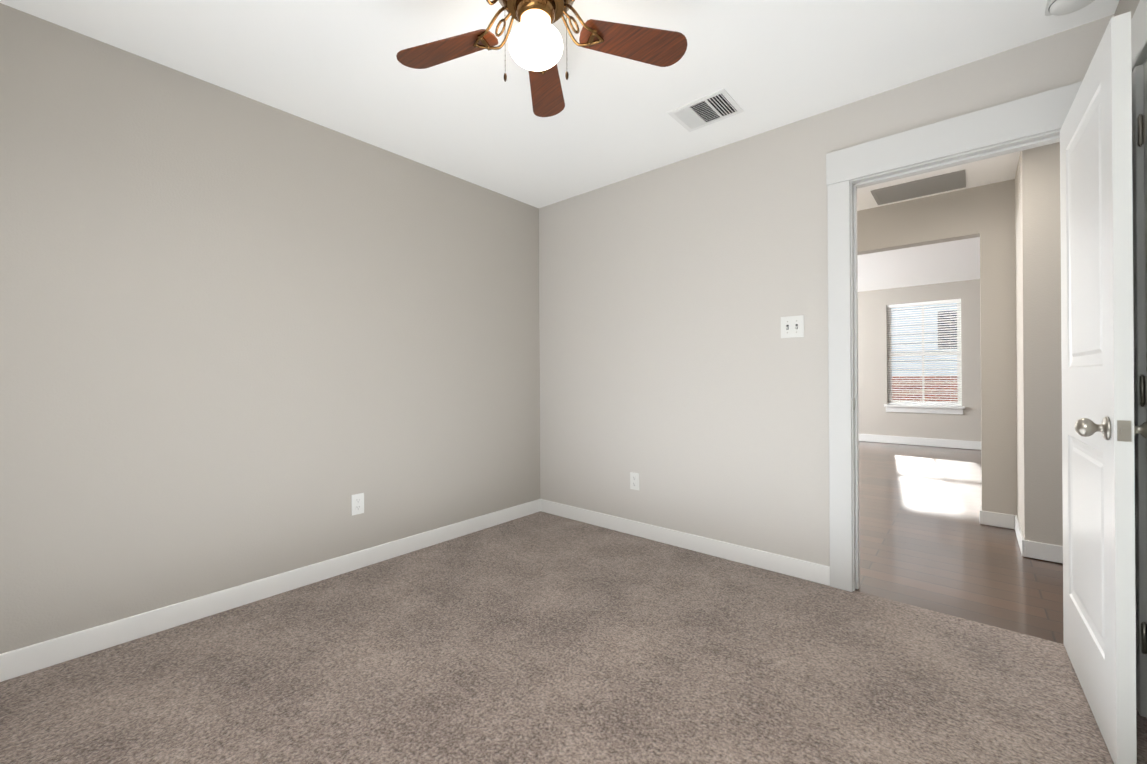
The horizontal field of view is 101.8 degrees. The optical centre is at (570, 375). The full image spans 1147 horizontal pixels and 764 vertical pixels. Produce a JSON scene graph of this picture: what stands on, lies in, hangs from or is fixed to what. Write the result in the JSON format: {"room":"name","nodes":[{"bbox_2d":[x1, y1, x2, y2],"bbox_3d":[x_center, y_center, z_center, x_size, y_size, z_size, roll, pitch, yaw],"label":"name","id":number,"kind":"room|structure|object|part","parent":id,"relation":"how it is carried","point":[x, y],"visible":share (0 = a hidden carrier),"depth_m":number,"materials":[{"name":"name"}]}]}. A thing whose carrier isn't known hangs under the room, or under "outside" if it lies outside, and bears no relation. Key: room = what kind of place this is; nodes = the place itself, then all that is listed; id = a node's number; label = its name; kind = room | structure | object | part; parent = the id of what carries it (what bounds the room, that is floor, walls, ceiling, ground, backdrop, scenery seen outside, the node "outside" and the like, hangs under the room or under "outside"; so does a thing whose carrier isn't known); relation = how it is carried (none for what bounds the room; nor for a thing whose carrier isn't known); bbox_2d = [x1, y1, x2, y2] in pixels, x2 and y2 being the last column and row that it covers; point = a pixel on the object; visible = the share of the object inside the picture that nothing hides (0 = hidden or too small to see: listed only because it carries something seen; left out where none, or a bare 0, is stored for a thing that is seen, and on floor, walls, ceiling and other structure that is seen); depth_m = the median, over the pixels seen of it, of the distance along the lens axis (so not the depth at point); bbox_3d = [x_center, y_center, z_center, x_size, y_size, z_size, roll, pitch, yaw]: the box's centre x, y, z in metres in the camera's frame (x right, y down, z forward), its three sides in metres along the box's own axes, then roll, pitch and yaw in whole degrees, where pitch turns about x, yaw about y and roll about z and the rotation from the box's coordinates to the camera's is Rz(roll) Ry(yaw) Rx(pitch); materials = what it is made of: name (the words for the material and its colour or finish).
{"room":"empty bedroom","nodes":[
{"label":"empty bedroom","id":0,"kind":"room"},
{"bbox_2d":[0,3,539,653],"bbox_3d":[-1.394,-0.128,2.529,0.120,2.440,3.600,0,0,41],"label":"wall","id":1,"kind":"structure","parent":0,"point":[244,339],"depth_m":2.16,"materials":[{"name":"grey paint"}]},
{"bbox_2d":[0,499,540,681],"bbox_3d":[-1.337,1.043,2.484,0.013,0.098,3.360,0,0,41],"label":"baseboard","id":2,"kind":"structure","parent":1,"relation":"attached to","point":[34,657],"depth_m":2.15,"materials":[{"name":"white wood"}]},
{"bbox_2d":[351,493,363,515],"bbox_3d":[-1.206,0.727,2.642,0.008,0.115,0.070,0,0,41],"label":"electrical outlet","id":3,"kind":"object","parent":1,"relation":"attached to","point":[357,503],"visible":1,"depth_m":2.64,"materials":[{"name":"white plastic"}]},
{"bbox_2d":[0,0,1119,291],"bbox_3d":[1.951,-1.415,3.718,6.840,0.100,9.780,0,0,41],"label":"ceiling","id":4,"kind":"structure","parent":0,"point":[473,118],"depth_m":2.07,"materials":[{"name":"white paint"}]},
{"bbox_2d":[396,0,687,116],"bbox_3d":[-0.131,-1.145,1.443,1.005,0.422,0.973,0,0,41],"label":"ceiling fan","id":5,"kind":"object","parent":4,"relation":"hanging from","point":[535,45],"visible":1,"depth_m":1.54,"materials":[{"name":"brown wood"}]},
{"bbox_3d":[-0.110,-1.059,1.476,0.172,0.140,0.172,0,0,41],"label":"globe","id":6,"kind":"part","parent":5,"relation":"part of","materials":[{"name":"white glass"}]},
{"bbox_2d":[667,88,743,131],"bbox_3d":[0.693,-1.356,2.394,0.300,0.009,0.247,0,0,41],"label":"ceiling vent","id":7,"kind":"object","parent":4,"relation":"in","point":[717,106],"visible":1,"depth_m":2.39,"materials":[{"name":"white metal"}]},
{"bbox_2d":[870,170,965,204],"bbox_3d":[2.536,-1.366,3.404,0.535,0.006,0.370,0,0,41],"label":"ceiling vent","id":8,"kind":"object","parent":4,"relation":"in","point":[927,186],"visible":1,"depth_m":3.39,"materials":[{"name":"grey metal"}]},
{"bbox_2d":[1045,0,1094,15],"bbox_3d":[1.810,-1.347,1.671,0.144,0.040,0.144,0,0,41],"label":"smoke detector","id":9,"kind":"object","parent":4,"relation":"attached to","point":[1059,7],"visible":1,"depth_m":1.68,"materials":[{"name":"white plastic"}]},
{"bbox_2d":[0,511,1146,763],"bbox_3d":[-0.220,1.114,1.448,3.298,0.060,3.492,0,0,41],"label":"floor carpet","id":10,"kind":"object","parent":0,"point":[540,637],"visible":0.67,"depth_m":1.68,"materials":[{"name":"beige carpet"}]},
{"bbox_2d":[539,14,1113,565],"bbox_3d":[1.287,-0.143,2.512,3.958,2.440,0.120,0,0,41],"label":"wall","id":11,"kind":"structure","parent":0,"point":[683,380],"depth_m":2.79,"materials":[{"name":"grey paint"}]},
{"bbox_2d":[630,472,638,489],"bbox_3d":[0.435,0.716,3.167,0.070,0.115,0.008,0,0,41],"label":"electrical outlet","id":12,"kind":"object","parent":11,"relation":"attached to","point":[634,481],"visible":1,"depth_m":3.17,"materials":[{"name":"white plastic"}]},
{"bbox_2d":[541,499,829,585],"bbox_3d":[0.547,1.033,3.068,2.074,0.098,0.013,0,0,41],"label":"baseboard","id":13,"kind":"structure","parent":11,"relation":"attached to","point":[802,569],"depth_m":2.84,"materials":[{"name":"white wood"}]},
{"bbox_2d":[781,315,803,337],"bbox_3d":[1.188,-0.264,2.503,0.116,0.116,0.022,0,0,41],"label":"switch plate","id":14,"kind":"object","parent":11,"relation":"attached to","point":[792,326],"visible":1,"depth_m":2.51,"materials":[{"name":"white plastic"}]},
{"bbox_2d":[826,81,1081,591],"bbox_3d":[1.728,-0.033,2.118,0.974,2.214,0.143,0,0,41],"label":"door frame","id":15,"kind":"structure","parent":11,"relation":"attached to","point":[1032,115],"depth_m":2.32,"materials":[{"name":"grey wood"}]},
{"bbox_2d":[858,279,980,441],"bbox_3d":[5.117,-0.158,7.370,6.600,2.440,0.120,0,0,41],"label":"wall","id":16,"kind":"structure","parent":0,"point":[875,418],"depth_m":7.17,"materials":[{"name":"grey paint"}]},
{"bbox_2d":[859,434,980,449],"bbox_3d":[5.080,1.003,7.318,6.600,0.118,0.013,0,0,41],"label":"baseboard","id":17,"kind":"structure","parent":16,"relation":"attached to","point":[962,444],"depth_m":7.08,"materials":[{"name":"white wood"}]},
{"bbox_2d":[884,303,964,414],"bbox_3d":[5.378,-0.283,7.114,0.978,1.695,0.165,0,0,41],"label":"window","id":18,"kind":"structure","parent":16,"relation":"in","point":[925,356],"depth_m":7.12,"materials":[{"name":"grey"}]},
{"bbox_2d":[887,299,960,405],"bbox_3d":[5.378,-0.341,7.114,0.896,1.574,0.040,0,0,41],"label":"window blinds","id":19,"kind":"object","parent":18,"relation":"attached to","point":[896,306],"visible":0.88,"depth_m":7.09,"materials":[{"name":"white plastic"}]},
{"bbox_2d":[857,179,1016,514],"bbox_3d":[1.448,-0.141,4.752,4.473,2.440,0.120,0,0,41],"label":"wall","id":20,"kind":"structure","parent":0,"point":[985,214],"depth_m":3.33,"materials":[{"name":"grey paint"}]},
{"bbox_2d":[980,510,1014,528],"bbox_3d":[3.024,1.019,3.306,0.183,0.098,0.013,0,0,41],"label":"baseboard","id":21,"kind":"structure","parent":20,"relation":"attached to","point":[996,519],"depth_m":3.30,"materials":[{"name":"white wood"}]},
{"bbox_2d":[855,441,1063,643],"bbox_3d":[3.107,1.102,5.035,6.840,0.056,6.288,0,0,41],"label":"floor","id":22,"kind":"structure","parent":0,"point":[928,540],"depth_m":2.89,"materials":[{"name":"brown wood"}]},
{"bbox_2d":[1015,142,1062,545],"bbox_3d":[3.737,-0.157,2.353,2.127,2.440,0.755,0,0,41],"label":"wall","id":23,"kind":"structure","parent":0,"point":[1038,347],"depth_m":2.72,"materials":[{"name":"grey paint"}]},
{"bbox_2d":[1015,515,1024,556],"bbox_3d":[2.891,1.019,3.001,0.013,0.098,0.648,0,0,41],"label":"baseboard","id":24,"kind":"structure","parent":23,"relation":"attached to","point":[1020,536],"depth_m":2.90,"materials":[{"name":"white wood"}]},
{"bbox_2d":[1025,540,1062,562],"bbox_3d":[3.493,1.015,2.061,2.127,0.098,0.013,0,0,41],"label":"baseboard","id":25,"kind":"structure","parent":23,"relation":"attached to","point":[1044,551],"depth_m":2.70,"materials":[{"name":"white wood"}]},
{"bbox_2d":[1060,11,1146,763],"bbox_3d":[1.720,0.046,1.541,0.165,2.030,0.774,0,0,39],"label":"door","id":26,"kind":"structure","parent":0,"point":[1100,429],"depth_m":1.37,"materials":[{"name":"painted wood"},{"name":"brushed nickel"}]},
{"bbox_2d":[1114,0,1139,19],"bbox_3d":[1.010,-0.144,0.451,0.120,2.440,3.360,0,0,41],"label":"wall","id":27,"kind":"structure","parent":0,"point":[1124,6],"depth_m":1.62,"materials":[{"name":"grey paint"}]},
{"bbox_2d":[1131,0,1146,717],"bbox_3d":[1.539,-0.033,1.171,0.022,2.214,0.990,0,0,41],"label":"trim","id":28,"kind":"structure","parent":27,"relation":"attached to","point":[1139,38],"depth_m":1.47,"materials":[{"name":"grey wood"}]},
{"bbox_2d":[1137,61,1146,654],"bbox_3d":[1.555,0.046,1.159,0.049,2.030,0.773,0,0,41],"label":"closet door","id":29,"kind":"structure","parent":27,"relation":"in","point":[1142,125],"depth_m":1.45,"materials":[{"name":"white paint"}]},
{"bbox_2d":[1144,58,1146,459],"bbox_3d":[1.593,0.040,1.124,0.122,2.066,0.810,0,0,41],"label":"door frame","id":30,"kind":"structure","parent":27,"relation":"attached to","point":[1145,252],"depth_m":1.46,"materials":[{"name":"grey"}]}
]}

